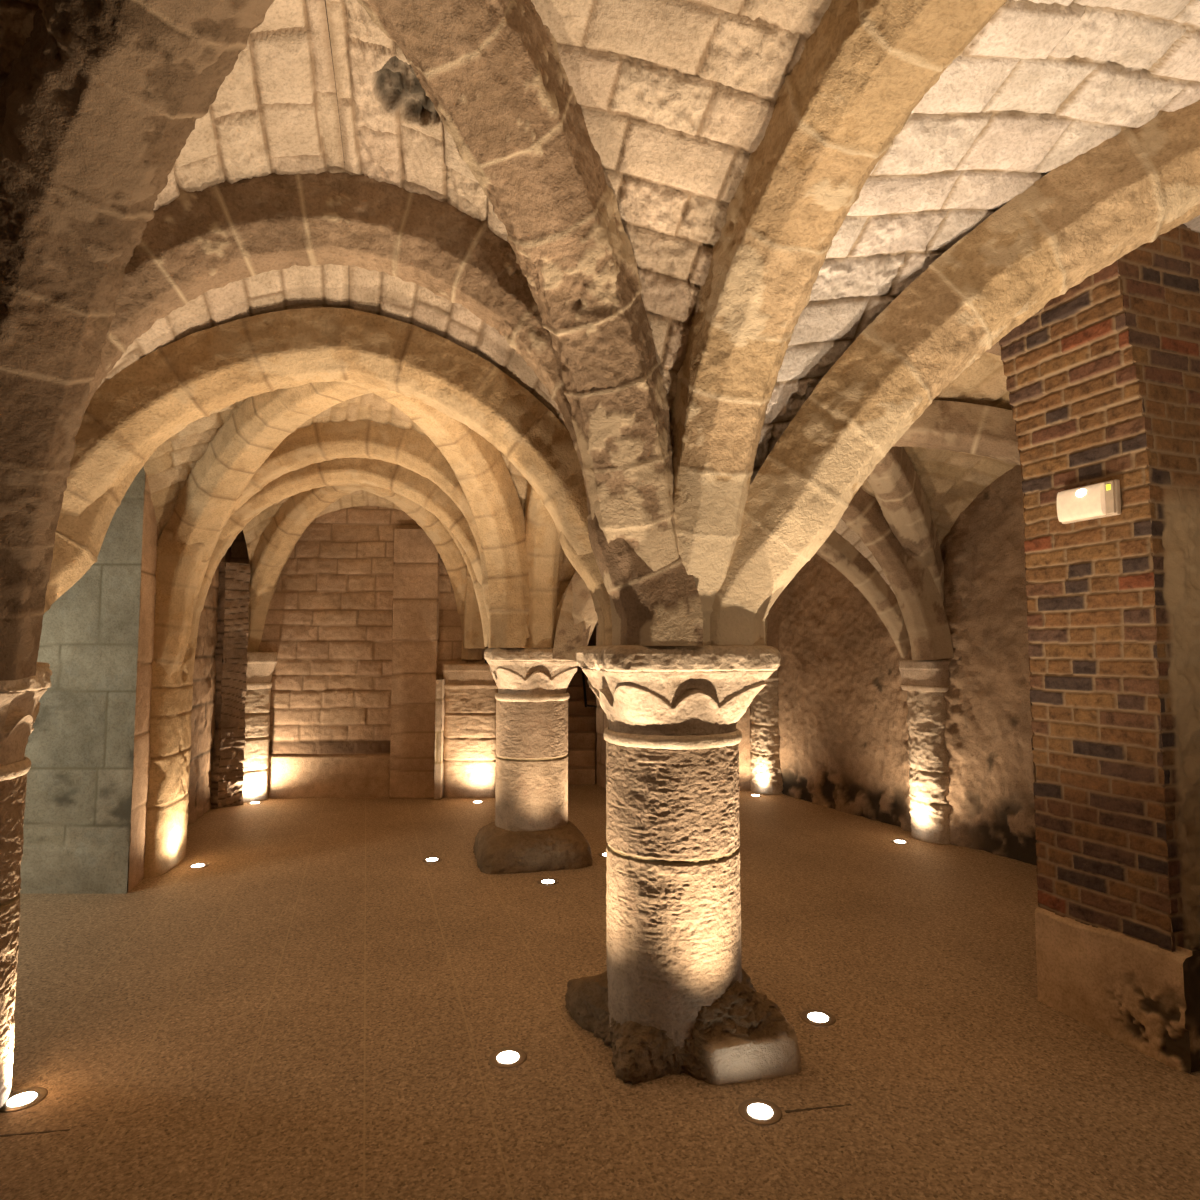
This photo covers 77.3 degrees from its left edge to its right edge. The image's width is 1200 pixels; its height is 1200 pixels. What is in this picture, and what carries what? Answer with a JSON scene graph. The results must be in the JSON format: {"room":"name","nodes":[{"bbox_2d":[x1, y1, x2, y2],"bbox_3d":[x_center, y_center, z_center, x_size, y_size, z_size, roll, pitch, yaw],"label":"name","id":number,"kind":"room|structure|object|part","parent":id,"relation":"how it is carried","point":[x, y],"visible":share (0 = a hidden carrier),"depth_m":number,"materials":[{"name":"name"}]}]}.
{"room":"vaulted stone crypt","nodes":[
{"label":"vaulted stone crypt","id":0,"kind":"room"},
{"bbox_2d":[20,466,144,893],"bbox_3d":[-3.810,0.266,4.741,1.780,3.100,0.023,0,-4,0],"label":"wall","id":1,"kind":"structure","parent":0,"point":[80,746],"depth_m":4.71,"materials":[{"name":"grey stone"}]},
{"bbox_2d":[128,474,159,891],"bbox_3d":[-3.044,0.285,5.023,0.185,3.100,0.594,3,-5,-40],"label":"wall","id":2,"kind":"structure","parent":0,"point":[150,537],"depth_m":4.86,"materials":[{"name":"beige stone"}]},
{"bbox_2d":[187,545,231,825],"bbox_3d":[-3.532,0.339,6.591,0.044,3.200,2.682,1,-4,-14],"label":"wall","id":3,"kind":"structure","parent":0,"point":[204,673],"depth_m":6.83,"materials":[{"name":"limestone"},{"name":"rough stone masonry"}]},
{"bbox_2d":[210,562,250,808],"bbox_3d":[-3.695,0.808,7.242,0.512,2.350,0.185,1,-4,-11],"label":"wall","id":4,"kind":"structure","parent":3,"relation":"attached to","point":[227,774],"depth_m":7.25,"materials":[{"name":"brown stone"}]},
{"bbox_2d":[243,490,402,562],"bbox_3d":[-2.055,-0.193,6.736,2.740,2.080,2.351,0,-4,-7],"label":"ceiling","id":5,"kind":"structure","parent":0,"point":[253,530],"depth_m":7.53,"materials":[{"name":"stone"}]},
{"bbox_2d":[230,505,484,797],"bbox_3d":[-2.550,0.342,7.766,2.704,3.350,0.030,0,-4,-3],"label":"wall","id":6,"kind":"structure","parent":0,"point":[328,622],"depth_m":7.74,"materials":[{"name":"beige stone"}]},
{"bbox_2d":[389,529,439,798],"bbox_3d":[-1.905,0.641,7.732,0.463,2.750,0.105,0,-4,-3],"label":"pillar","id":7,"kind":"structure","parent":6,"relation":"attached to","point":[415,614],"depth_m":7.69,"materials":[{"name":"beige stone"}]},
{"bbox_2d":[434,679,444,799],"bbox_3d":[-1.630,1.411,7.631,0.074,1.200,0.185,0,-4,0],"label":"trim","id":8,"kind":"structure","parent":6,"relation":"attached to","point":[440,690],"depth_m":7.56,"materials":[{"name":"stone"}]},
{"bbox_2d":[0,0,831,416],"bbox_3d":[-0.480,-0.732,1.163,2.786,1.797,3.194,1,-4,-14],"label":"ceiling","id":9,"kind":"structure","parent":0,"point":[675,98],"depth_m":2.15,"materials":[{"name":"stone"}]},
{"bbox_2d":[97,264,894,593],"bbox_3d":[-0.063,-0.360,4.404,5.852,2.105,3.633,0,-4,-7],"label":"ceiling","id":10,"kind":"structure","parent":0,"point":[328,285],"depth_m":2.96,"materials":[{"name":"stone"}]},
{"bbox_2d":[587,621,608,787],"bbox_3d":[-0.392,0.323,9.355,1.344,3.600,3.115,0,-4,0],"label":"wall","id":11,"kind":"structure","parent":0,"point":[602,723],"depth_m":8.33,"materials":[{"name":"brown stone"}]},
{"bbox_2d":[581,668,595,707],"bbox_3d":[-0.171,0.769,9.285,0.149,1.025,1.405,0,-4,-6],"label":"handrail","id":12,"kind":"object","parent":11,"relation":"attached to","point":[583,673],"visible":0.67,"depth_m":8.75,"materials":[{"name":"black metal"}]},
{"bbox_3d":[-0.226,0.764,9.280,0.040,1.016,1.405,0,-4,-6],"label":"rail","id":13,"kind":"part","parent":12,"relation":"part of","materials":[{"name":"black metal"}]},
{"bbox_2d":[0,784,1199,1199],"bbox_3d":[0.250,1.796,4.390,13.500,0.001,13.400,0,-4,0],"label":"floor","id":14,"kind":"structure","parent":0,"point":[317,1009],"depth_m":2.90,"materials":[{"name":"stone"}]},
{"bbox_2d":[0,1087,47,1112],"bbox_3d":[-1.931,1.667,2.506,0.140,0.006,0.140,0,-4,0],"label":"uplight","id":15,"kind":"object","parent":14,"relation":"on","point":[23,1096],"visible":0.94,"depth_m":2.50,"materials":[{"name":"glass"}]},
{"bbox_2d":[0,662,51,1107],"bbox_3d":[-2.199,0.479,2.454,0.612,2.330,0.608,1,-4,-12],"label":"stone pillar","id":16,"kind":"structure","parent":14,"relation":"on","point":[19,704],"depth_m":2.48,"materials":[{"name":"stone"}]},
{"bbox_2d":[0,0,274,680],"bbox_3d":[-0.435,-0.726,1.214,3.915,1.792,0.353,-3,-5,37],"label":"rib","id":17,"kind":"object","parent":16,"relation":"on","point":[101,101],"visible":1,"depth_m":1.84,"materials":[{"name":"stone"}]},
{"bbox_2d":[44,379,528,647],"bbox_3d":[-1.397,-0.556,3.990,0.310,1.820,3.379,-2,-4,29],"label":"rib","id":18,"kind":"object","parent":16,"relation":"on","point":[485,480],"visible":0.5,"depth_m":4.94,"materials":[{"name":"stone"}]},
{"bbox_2d":[60,307,604,645],"bbox_3d":[-1.065,-0.422,2.991,2.645,1.420,0.277,1,-4,-13],"label":"arch","id":19,"kind":"object","parent":16,"relation":"on","point":[195,376],"visible":0.71,"depth_m":2.92,"materials":[{"name":"stone"}]},
{"bbox_2d":[84,163,702,645],"bbox_3d":[-0.918,-0.606,2.595,2.589,1.735,0.280,1,-4,-13],"label":"arch","id":20,"kind":"object","parent":16,"relation":"on","point":[197,243],"visible":0.56,"depth_m":2.58,"materials":[{"name":"stone"}]},
{"bbox_2d":[0,1129,69,1136],"bbox_3d":[-1.840,1.657,2.322,0.364,0.001,0.016,1,-4,-9],"label":"trim","id":21,"kind":"structure","parent":14,"relation":"on","point":[27,1133],"depth_m":2.33,"materials":[{"name":"brown"}]},
{"bbox_2d":[127,546,195,878],"bbox_3d":[-3.119,0.757,5.341,0.370,2.200,0.732,1,-4,-15],"label":"wall pier","id":22,"kind":"object","parent":14,"relation":"on","point":[172,697],"visible":0.41,"depth_m":5.09,"materials":[{"name":"stone"}]},
{"bbox_2d":[187,483,485,659],"bbox_3d":[-2.216,-0.361,6.720,0.297,1.815,3.249,-3,-5,35],"label":"rib","id":23,"kind":"object","parent":22,"relation":"attached to","point":[453,560],"visible":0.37,"depth_m":7.37,"materials":[{"name":"stone"}]},
{"bbox_2d":[187,863,208,868],"bbox_3d":[-2.798,1.848,5.220,0.140,0.006,0.140,0,-4,0],"label":"uplight","id":24,"kind":"object","parent":14,"relation":"on","point":[196,865],"visible":1,"depth_m":5.21,"materials":[{"name":"glass"}]},
{"bbox_2d":[247,801,262,803],"bbox_3d":[-3.390,1.991,7.370,0.140,0.006,0.140,0,-4,0],"label":"uplight","id":25,"kind":"object","parent":14,"relation":"on","point":[255,802],"visible":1,"depth_m":7.37,"materials":[{"name":"glass"}]},
{"bbox_2d":[243,652,276,802],"bbox_3d":[-3.560,1.269,7.612,0.430,1.480,0.425,3,-5,-39],"label":"stone pillar","id":26,"kind":"structure","parent":14,"relation":"on","point":[260,665],"depth_m":7.50,"materials":[{"name":"stone"}]},
{"bbox_2d":[247,483,487,651],"bbox_3d":[-2.190,-0.397,6.791,3.756,1.735,0.295,-3,-5,35],"label":"rib","id":27,"kind":"object","parent":26,"relation":"on","point":[275,545],"visible":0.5,"depth_m":7.37,"materials":[{"name":"stone"}]},
{"bbox_2d":[422,857,441,862],"bbox_3d":[-1.203,1.858,5.369,0.140,0.006,0.140,0,-4,0],"label":"uplight","id":28,"kind":"object","parent":14,"relation":"on","point":[429,859],"visible":1,"depth_m":5.36,"materials":[{"name":"glass"}]},
{"bbox_2d":[442,663,497,797],"bbox_3d":[-1.330,1.352,7.946,0.618,1.360,0.620,0,-4,0],"label":"stone pillar","id":29,"kind":"structure","parent":14,"relation":"on","point":[469,751],"depth_m":7.67,"materials":[{"name":"beige stone"}]},
{"bbox_2d":[471,800,484,803],"bbox_3d":[-1.207,1.993,7.404,0.140,0.006,0.140,0,-4,0],"label":"uplight","id":30,"kind":"object","parent":14,"relation":"on","point":[478,801],"visible":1,"depth_m":7.37,"materials":[{"name":"glass"}]},
{"bbox_2d":[489,1047,526,1067],"bbox_3d":[-0.339,1.684,2.764,0.140,0.006,0.140,0,-4,0],"label":"uplight","id":31,"kind":"object","parent":14,"relation":"on","point":[506,1055],"visible":1,"depth_m":2.76,"materials":[{"name":"glass"}]},
{"bbox_2d":[473,582,592,874],"bbox_3d":[-0.500,0.696,5.549,0.814,2.350,0.816,1,-4,-14],"label":"stone pillar","id":32,"kind":"structure","parent":14,"relation":"on","point":[531,830],"depth_m":5.27,"materials":[{"name":"stone"}]},
{"bbox_2d":[153,420,529,677],"bbox_3d":[-1.865,-0.263,5.296,2.745,2.031,0.278,0,-4,-4],"label":"arch","id":33,"kind":"object","parent":32,"relation":"on","point":[180,565],"visible":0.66,"depth_m":5.23,"materials":[{"name":"stone"}]},
{"bbox_2d":[219,458,481,585],"bbox_3d":[-1.998,-0.173,5.700,2.746,1.906,0.258,0,-4,-4],"label":"arch","id":34,"kind":"object","parent":32,"relation":"on","point":[421,490],"visible":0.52,"depth_m":5.67,"materials":[{"name":"stone"}]},
{"bbox_2d":[463,568,486,648],"bbox_3d":[-0.915,-0.366,6.804,0.278,1.605,2.476,1,-4,-19],"label":"arch","id":35,"kind":"object","parent":32,"relation":"on","point":[473,638],"visible":0.05,"depth_m":7.68,"materials":[{"name":"stone"}]},
{"bbox_2d":[524,482,560,647],"bbox_3d":[-0.104,-0.529,4.357,0.278,1.605,2.541,1,-4,-17],"label":"arch","id":36,"kind":"object","parent":32,"relation":"on","point":[543,545],"visible":0.14,"depth_m":5.26,"materials":[{"name":"stone"}]},
{"bbox_2d":[552,487,953,659],"bbox_3d":[1.174,-0.378,5.682,3.099,1.671,0.254,1,-4,-9],"label":"arch","id":37,"kind":"object","parent":32,"relation":"on","point":[913,585],"visible":0.31,"depth_m":5.76,"materials":[{"name":"stone"}]},
{"bbox_2d":[556,400,1151,644],"bbox_3d":[1.673,-0.460,4.704,4.353,1.516,0.296,-2,-4,23],"label":"rib","id":38,"kind":"object","parent":32,"relation":"on","point":[970,428],"visible":0.16,"depth_m":4.44,"materials":[{"name":"stone"}]},
{"bbox_2d":[537,878,558,884],"bbox_3d":[-0.337,1.824,4.860,0.140,0.006,0.140,0,-4,0],"label":"uplight","id":39,"kind":"object","parent":14,"relation":"on","point":[551,881],"visible":1,"depth_m":4.86,"materials":[{"name":"glass"}]},
{"bbox_2d":[566,666,596,784],"bbox_3d":[-0.545,1.383,9.692,0.990,1.530,2.585,0,-4,0],"label":"stone staircase","id":40,"kind":"structure","parent":14,"relation":"on","point":[582,746],"depth_m":8.96,"materials":[{"name":"brown stone"}]},
{"bbox_2d":[599,852,605,856],"bbox_3d":[0.059,1.867,5.500,0.140,0.006,0.140,0,-4,0],"label":"uplight","id":41,"kind":"object","parent":14,"relation":"on","point":[602,853],"visible":0.31,"depth_m":5.50,"materials":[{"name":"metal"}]},
{"bbox_2d":[564,645,800,1085],"bbox_3d":[0.290,0.527,3.022,0.749,2.350,0.761,1,-4,-15],"label":"stone pillar","id":42,"kind":"structure","parent":14,"relation":"on","point":[674,995],"depth_m":2.75,"materials":[{"name":"stone"}]},
{"bbox_2d":[172,381,611,645],"bbox_3d":[-1.504,-0.435,4.312,4.319,2.041,0.313,-3,-5,34],"label":"rib","id":43,"kind":"object","parent":42,"relation":"on","point":[210,493],"visible":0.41,"depth_m":4.77,"materials":[{"name":"stone"}]},
{"bbox_2d":[357,0,678,644],"bbox_3d":[-0.573,-0.768,1.299,0.325,1.677,3.847,-2,-4,26],"label":"rib","id":44,"kind":"object","parent":42,"relation":"on","point":[493,74],"visible":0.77,"depth_m":2.17,"materials":[{"name":"stone"}]},
{"bbox_2d":[669,0,1006,644],"bbox_3d":[0.767,-0.721,1.558,0.309,1.615,3.175,1,-4,-17],"label":"arch","id":45,"kind":"object","parent":42,"relation":"on","point":[858,79],"visible":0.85,"depth_m":2.17,"materials":[{"name":"yellow stone"}]},
{"bbox_2d":[710,100,1199,645],"bbox_3d":[2.427,-0.753,1.966,4.677,1.736,0.378,-2,-4,28],"label":"rib","id":46,"kind":"object","parent":42,"relation":"on","point":[1114,198],"visible":0.98,"depth_m":2.51,"materials":[{"name":"yellow stone"}]},
{"bbox_2d":[985,340,1146,439],"bbox_3d":[1.881,-0.657,3.703,3.233,1.775,0.298,1,-4,-14],"label":"arch","id":47,"kind":"object","parent":42,"relation":"on","point":[995,349],"visible":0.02,"depth_m":3.80,"materials":[{"name":"stone"}]},
{"bbox_2d":[749,794,762,796],"bbox_3d":[1.607,2.016,7.743,0.140,0.006,0.140,0,-4,0],"label":"uplight","id":48,"kind":"object","parent":14,"relation":"on","point":[752,795],"visible":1,"depth_m":7.73,"materials":[{"name":"glass"}]},
{"bbox_2d":[738,1098,781,1124],"bbox_3d":[0.521,1.663,2.441,0.140,0.006,0.140,0,-4,0],"label":"uplight","id":49,"kind":"object","parent":14,"relation":"on","point":[758,1108],"visible":1,"depth_m":2.43,"materials":[{"name":"glass"}]},
{"bbox_2d":[750,667,782,794],"bbox_3d":[1.819,1.328,8.050,0.426,1.420,0.426,1,-4,-19],"label":"stone pillar","id":50,"kind":"structure","parent":14,"relation":"on","point":[766,777],"depth_m":7.86,"materials":[{"name":"stone"}]},
{"bbox_2d":[800,1009,835,1025],"bbox_3d":[0.891,1.704,3.064,0.140,0.006,0.140,0,-4,0],"label":"uplight","id":51,"kind":"object","parent":14,"relation":"on","point":[820,1016],"visible":1,"depth_m":3.06,"materials":[{"name":"glass"}]},
{"bbox_2d":[785,1104,850,1112],"bbox_3d":[0.716,1.667,2.460,0.231,0.001,0.016,1,-4,-10],"label":"trim","id":52,"kind":"structure","parent":14,"relation":"on","point":[805,1109],"depth_m":2.46,"materials":[{"name":"brown"}]},
{"bbox_2d":[891,839,909,843],"bbox_3d":[2.349,1.891,5.872,0.140,0.006,0.140,0,-4,0],"label":"uplight","id":53,"kind":"object","parent":14,"relation":"on","point":[899,841],"visible":1,"depth_m":5.87,"materials":[{"name":"glass"}]},
{"bbox_2d":[899,660,950,843],"bbox_3d":[2.719,1.195,6.053,0.446,1.420,0.446,1,-4,-20],"label":"stone pillar","id":54,"kind":"structure","parent":14,"relation":"on","point":[928,755],"depth_m":5.90,"materials":[{"name":"stone"}]},
{"bbox_2d":[816,530,910,657],"bbox_3d":[1.046,-0.188,6.082,3.451,1.346,0.234,1,-4,-9],"label":"arch","id":55,"kind":"object","parent":54,"relation":"on","point":[836,550],"visible":0.28,"depth_m":6.19,"materials":[{"name":"stone"}]},
{"bbox_2d":[866,446,944,602],"bbox_3d":[1.612,-0.409,4.756,0.280,1.611,3.896,-3,-5,38],"label":"rib","id":56,"kind":"object","parent":54,"relation":"on","point":[894,481],"visible":0.26,"depth_m":5.51,"materials":[{"name":"stone"}]},
{"bbox_2d":[999,224,1199,1073],"bbox_3d":[2.203,0.083,3.117,0.669,3.250,0.617,1,-4,-20],"label":"brick pier","id":57,"kind":"object","parent":14,"relation":"on","point":[1105,785],"visible":0.94,"depth_m":2.95,"materials":[{"name":"brown brick"}]},
{"bbox_2d":[1057,479,1120,523],"bbox_3d":[1.979,-0.398,3.050,0.058,0.140,0.242,1,-4,-20],"label":"emergency light","id":58,"kind":"object","parent":57,"relation":"attached to","point":[1098,500],"visible":1,"depth_m":3.02,"materials":[{"name":"white plastic"}]},
{"bbox_3d":[1.955,-0.435,3.051,0.012,0.034,0.048,1,-4,-20],"label":"bulb","id":59,"kind":"part","parent":58,"relation":"part of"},
{"bbox_2d":[1057,483,1105,521],"bbox_3d":[1.965,-0.397,3.066,0.030,0.128,0.190,1,-4,-20],"label":"diffuser","id":60,"kind":"object","parent":58,"relation":"attached to","point":[1088,502],"depth_m":3.05,"materials":[{"name":"white plastic"}]},
{"bbox_3d":[2.013,-0.404,2.959,0.012,0.128,0.034,1,-4,-20],"label":"panel","id":61,"kind":"part","parent":58,"relation":"part of","materials":[{"name":"white plastic"}]},
{"bbox_2d":[736,705,750,790],"bbox_3d":[1.235,0.386,8.044,1.994,3.300,0.039,1,-4,-15],"label":"wall","id":62,"kind":"structure","parent":0,"point":[744,725],"depth_m":8.04,"materials":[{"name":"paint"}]},
{"bbox_2d":[559,352,1017,645],"bbox_3d":[1.065,-0.423,5.926,4.155,1.792,4.986,1,-4,-11],"label":"ceiling","id":63,"kind":"structure","parent":0,"point":[950,481],"depth_m":5.44,"materials":[{"name":"stone"}]},
{"bbox_2d":[766,465,1170,904],"bbox_3d":[3.255,0.165,4.729,0.125,3.300,8.154,2,-4,-23],"label":"wall","id":64,"kind":"structure","parent":0,"point":[843,707],"depth_m":5.87,"materials":[{"name":"stone"}]},
{"bbox_2d":[750,0,1199,483],"bbox_3d":[2.465,-0.765,1.902,3.610,1.749,3.197,1,-4,-14],"label":"ceiling","id":65,"kind":"structure","parent":0,"point":[1043,84],"depth_m":2.21,"materials":[{"name":"stone"}]}
]}

